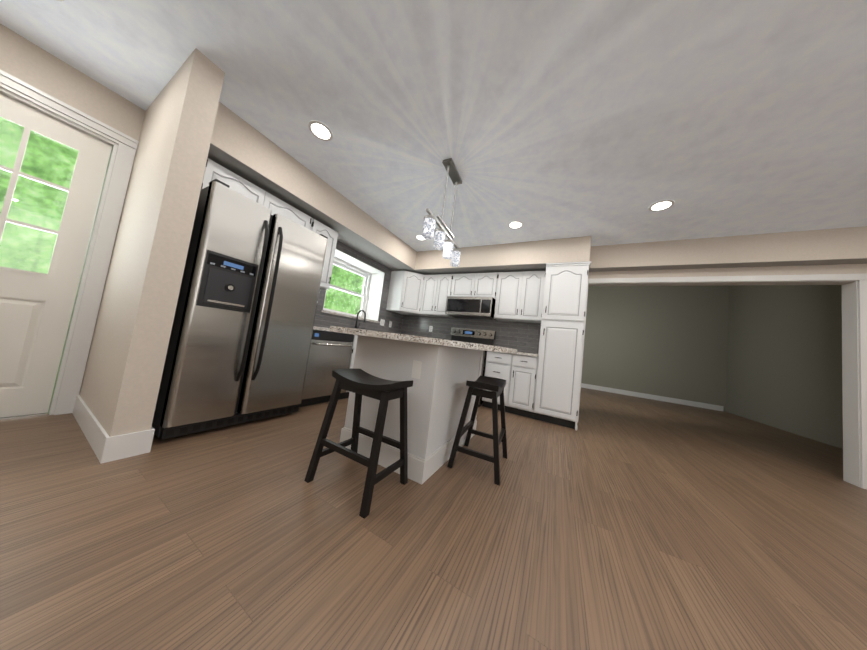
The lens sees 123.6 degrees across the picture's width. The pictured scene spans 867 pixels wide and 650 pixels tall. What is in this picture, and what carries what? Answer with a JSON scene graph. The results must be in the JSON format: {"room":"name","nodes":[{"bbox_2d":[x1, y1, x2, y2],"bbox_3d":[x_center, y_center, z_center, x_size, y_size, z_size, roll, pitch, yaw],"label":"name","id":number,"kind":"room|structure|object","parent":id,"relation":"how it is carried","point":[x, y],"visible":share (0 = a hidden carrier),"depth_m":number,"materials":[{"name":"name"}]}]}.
{"room":"kitchen","nodes":[
{"label":"kitchen","id":0,"kind":"room"},
{"bbox_2d":[83,48,224,436],"bbox_3d":[-2.019,-0.532,1.669,0.802,2.600,0.152,5,-5,28],"label":"wall","id":1,"kind":"structure","parent":0,"point":[170,128],"depth_m":1.51,"materials":[{"name":"beige paint"}]},
{"bbox_2d":[72,395,154,463],"bbox_3d":[-2.302,0.674,1.649,1.134,0.140,0.180,5,-5,28],"label":"baseboard","id":2,"kind":"structure","parent":1,"relation":"attached to","point":[105,446],"depth_m":1.41,"materials":[{"name":"white wood"}]},
{"bbox_2d":[0,24,402,399],"bbox_3d":[-2.382,-0.519,2.435,0.520,2.600,6.330,5,-5,28],"label":"wall","id":3,"kind":"structure","parent":0,"point":[20,58],"depth_m":1.77,"materials":[{"name":"beige paint"}]},
{"bbox_2d":[0,93,111,417],"bbox_3d":[-2.993,-0.462,1.456,0.105,2.168,0.880,5,-5,28],"label":"entry door","id":4,"kind":"structure","parent":3,"relation":"in","point":[36,308],"depth_m":1.72,"materials":[{"name":"white wood"}]},
{"bbox_2d":[0,83,135,420],"bbox_3d":[-3.046,-0.482,1.487,0.218,2.223,1.100,5,-5,28],"label":"door frame","id":5,"kind":"structure","parent":3,"relation":"attached to","point":[74,357],"depth_m":1.86,"materials":[{"name":"white painted wood"}]},
{"bbox_2d":[0,69,138,149],"bbox_3d":[-3.148,-1.705,0.882,0.032,0.072,2.562,5,-5,28],"label":"trim","id":6,"kind":"structure","parent":3,"relation":"attached to","point":[25,88],"depth_m":1.70,"materials":[{"name":"white wood"}]},
{"bbox_2d":[201,158,337,289],"bbox_3d":[-1.784,-0.955,2.524,0.366,0.783,1.457,5,-5,28],"label":"upper cabinet","id":7,"kind":"object","parent":3,"relation":"attached to","point":[241,185],"visible":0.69,"depth_m":2.43,"materials":[{"name":"white painted wood"}]},
{"bbox_2d":[321,310,379,322],"bbox_3d":[-1.464,-0.137,3.959,0.358,0.034,1.250,5,-5,28],"label":"window sill","id":8,"kind":"structure","parent":3,"relation":"attached to","point":[339,314],"depth_m":3.72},
{"bbox_2d":[323,249,384,320],"bbox_3d":[-1.458,-0.609,4.022,0.424,0.977,1.188,5,-5,28],"label":"kitchen window","id":9,"kind":"structure","parent":3,"relation":"in","point":[337,262],"depth_m":4.44,"materials":[{"name":"white wood"}]},
{"bbox_2d":[314,240,401,333],"bbox_3d":[-1.239,-0.539,3.988,0.006,1.324,2.550,5,-5,28],"label":"tile backsplash","id":10,"kind":"structure","parent":3,"relation":"attached to","point":[326,320],"depth_m":4.10,"materials":[{"name":"grey tile"}]},
{"bbox_2d":[0,387,866,649],"bbox_3d":[1.871,1.402,3.114,8.100,0.060,12.300,5,-5,28],"label":"floor","id":11,"kind":"structure","parent":0,"point":[614,521],"depth_m":1.06,"materials":[{"name":"brown wood"}]},
{"bbox_2d":[152,179,327,438],"bbox_3d":[-1.752,-0.096,2.176,0.813,1.877,0.958,5,-5,28],"label":"refrigerator","id":12,"kind":"object","parent":11,"relation":"on","point":[238,349],"visible":1,"depth_m":1.85,"materials":[{"name":"grey metal"}]},
{"bbox_2d":[299,329,353,406],"bbox_3d":[-1.506,0.500,2.934,0.673,0.872,0.626,5,-5,28],"label":"dishwasher","id":13,"kind":"object","parent":11,"relation":"on","point":[329,352],"visible":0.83,"depth_m":2.74,"materials":[{"name":"silver metal"}]},
{"bbox_2d":[323,330,357,398],"bbox_3d":[-1.519,0.498,2.958,0.632,0.875,0.728,5,-5,28],"label":"base cabinet","id":14,"kind":"object","parent":11,"relation":"on","point":[345,395],"depth_m":3.12,"materials":[{"name":"white wood"}]},
{"bbox_2d":[354,310,365,328],"bbox_3d":[-1.187,-0.063,3.832,0.220,0.367,0.111,5,-5,28],"label":"faucet","id":15,"kind":"object","parent":14,"relation":"on","point":[356,327],"visible":0.92,"depth_m":3.83,"materials":[{"name":"silver"}]},
{"bbox_2d":[304,368,412,518],"bbox_3d":[-0.421,0.633,1.442,0.478,0.650,0.378,5,-5,28],"label":"stool","id":16,"kind":"object","parent":11,"relation":"on","point":[359,383],"visible":1,"depth_m":1.39,"materials":[{"name":"black wood"}]},
{"bbox_2d":[330,326,516,483],"bbox_3d":[0.121,0.615,2.155,1.157,0.925,1.800,5,-5,28],"label":"kitchen island","id":17,"kind":"object","parent":11,"relation":"on","point":[439,372],"visible":0.85,"depth_m":1.66,"materials":[{"name":"white"}]},
{"bbox_2d":[330,326,516,354],"bbox_3d":[0.178,0.178,2.186,1.150,0.041,1.800,5,-5,28],"label":"island countertop","id":18,"kind":"structure","parent":17,"relation":"on","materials":[{"name":"stone"}]},
{"bbox_2d":[451,327,495,406],"bbox_3d":[0.525,0.652,3.988,0.822,1.225,0.599,5,-5,28],"label":"range","id":19,"kind":"object","parent":11,"relation":"on","point":[485,337],"visible":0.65,"depth_m":4.17,"materials":[{"name":"silver metal"}]},
{"bbox_2d":[447,376,507,485],"bbox_3d":[0.408,0.769,1.879,0.378,0.650,0.478,5,-5,24],"label":"stool","id":20,"kind":"object","parent":11,"relation":"on","point":[494,386],"visible":1,"depth_m":1.73,"materials":[{"name":"black wood"}]},
{"bbox_2d":[482,351,537,418],"bbox_3d":[1.214,0.869,3.644,0.733,0.914,0.546,5,-5,28],"label":"base cabinet","id":21,"kind":"object","parent":11,"relation":"on","point":[517,372],"visible":0.85,"depth_m":3.40,"materials":[{"name":"white wood"}]},
{"bbox_2d":[533,261,591,429],"bbox_3d":[1.862,0.260,3.389,0.552,2.238,0.543,5,-5,28],"label":"pantry cabinet","id":22,"kind":"object","parent":11,"relation":"on","point":[557,386],"visible":1,"depth_m":3.18,"materials":[{"name":"white wood"}]},
{"bbox_2d":[0,0,866,251],"bbox_3d":[0.981,-1.591,0.797,7.900,0.100,6.670,5,-5,28],"label":"ceiling","id":23,"kind":"structure","parent":0,"point":[604,122],"depth_m":1.59,"materials":[{"name":"paint"}]},
{"bbox_2d":[308,120,332,140],"bbox_3d":[-0.981,-1.685,2.024,0.194,0.006,0.194,5,-5,28],"label":"recessed light","id":24,"kind":"object","parent":23,"relation":"in","point":[320,130],"visible":1,"depth_m":2.02,"materials":[{"name":"white plastic"}]},
{"bbox_2d":[415,235,425,239],"bbox_3d":[-0.207,-1.451,3.862,0.194,0.006,0.194,5,-5,28],"label":"recessed light","id":25,"kind":"object","parent":23,"relation":"in","point":[419,237],"visible":0.75,"depth_m":3.87,"materials":[{"name":"white plastic"}]},
{"bbox_2d":[422,158,461,266],"bbox_3d":[0.143,-1.108,2.272,0.139,0.838,0.800,5,-5,28],"label":"pendant light","id":26,"kind":"object","parent":23,"relation":"hanging from","point":[442,243],"visible":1,"depth_m":2.18,"materials":[{"name":"white glass"}]},
{"bbox_2d":[508,221,522,228],"bbox_3d":[1.102,-1.345,3.126,0.194,0.006,0.194,5,-5,28],"label":"recessed light","id":27,"kind":"object","parent":23,"relation":"in","point":[515,224],"visible":1,"depth_m":3.12,"materials":[{"name":"white plastic"}]},
{"bbox_2d":[207,102,866,274],"bbox_3d":[1.770,-1.178,1.898,7.179,0.359,3.602,5,-5,28],"label":"soffit beam","id":28,"kind":"structure","parent":23,"relation":"attached to","point":[240,147],"depth_m":2.84,"materials":[{"name":"beige paint"}]},
{"bbox_2d":[648,200,673,210],"bbox_3d":[2.372,-1.241,2.423,0.194,0.006,0.194,5,-5,28],"label":"recessed light","id":29,"kind":"object","parent":23,"relation":"in","point":[661,205],"visible":1,"depth_m":2.42,"materials":[{"name":"white plastic"}]},
{"bbox_2d":[401,264,866,327],"bbox_3d":[2.345,0.149,3.547,7.860,2.600,0.150,5,-5,28],"label":"wall","id":30,"kind":"structure","parent":0,"point":[837,268],"depth_m":2.83,"materials":[{"name":"beige paint"}]},
{"bbox_2d":[398,271,429,314],"bbox_3d":[-0.392,-0.633,4.508,0.350,0.782,0.295,5,-5,28],"label":"upper cabinet","id":31,"kind":"object","parent":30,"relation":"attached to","point":[412,299],"depth_m":4.51,"materials":[{"name":"white wood"}]},
{"bbox_2d":[445,296,495,319],"bbox_3d":[0.683,-0.296,4.131,0.810,0.319,0.461,5,-5,28],"label":"microwave","id":32,"kind":"object","parent":30,"relation":"attached to","point":[471,307],"visible":0.98,"depth_m":3.93,"materials":[{"name":"silver metal"}]},
{"bbox_2d":[402,314,540,353],"bbox_3d":[0.570,-0.280,4.454,2.778,1.324,0.006,5,-5,28],"label":"tile backsplash","id":33,"kind":"structure","parent":30,"relation":"attached to","point":[524,337],"depth_m":4.21,"materials":[{"name":"grey tile"}]},
{"bbox_2d":[577,273,866,488],"bbox_3d":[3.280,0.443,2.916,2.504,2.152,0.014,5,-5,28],"label":"door frame","id":34,"kind":"structure","parent":30,"relation":"attached to","point":[862,294],"depth_m":2.42,"materials":[{"name":"white wood"}]},
{"bbox_2d":[581,285,842,448],"bbox_3d":[3.228,-1.271,3.371,6.350,5.600,0.011,5,-5,28],"label":"wall","id":35,"kind":"structure","parent":0,"point":[770,355],"depth_m":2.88,"materials":[{"name":"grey paint"}]},
{"bbox_2d":[581,383,723,410],"bbox_3d":[5.319,2.081,7.797,5.990,0.140,0.012,5,-5,28],"label":"baseboard","id":36,"kind":"structure","parent":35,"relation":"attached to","point":[668,399],"depth_m":7.03,"materials":[{"name":"white wood"}]},
{"label":"outside","id":37,"kind":"structure","parent":0,"visible":0},
{"bbox_2d":[0,117,363,314],"bbox_3d":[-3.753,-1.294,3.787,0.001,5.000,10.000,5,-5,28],"label":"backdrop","id":38,"kind":"structure","parent":37,"point":[342,278],"depth_m":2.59,"materials":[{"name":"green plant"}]}
]}

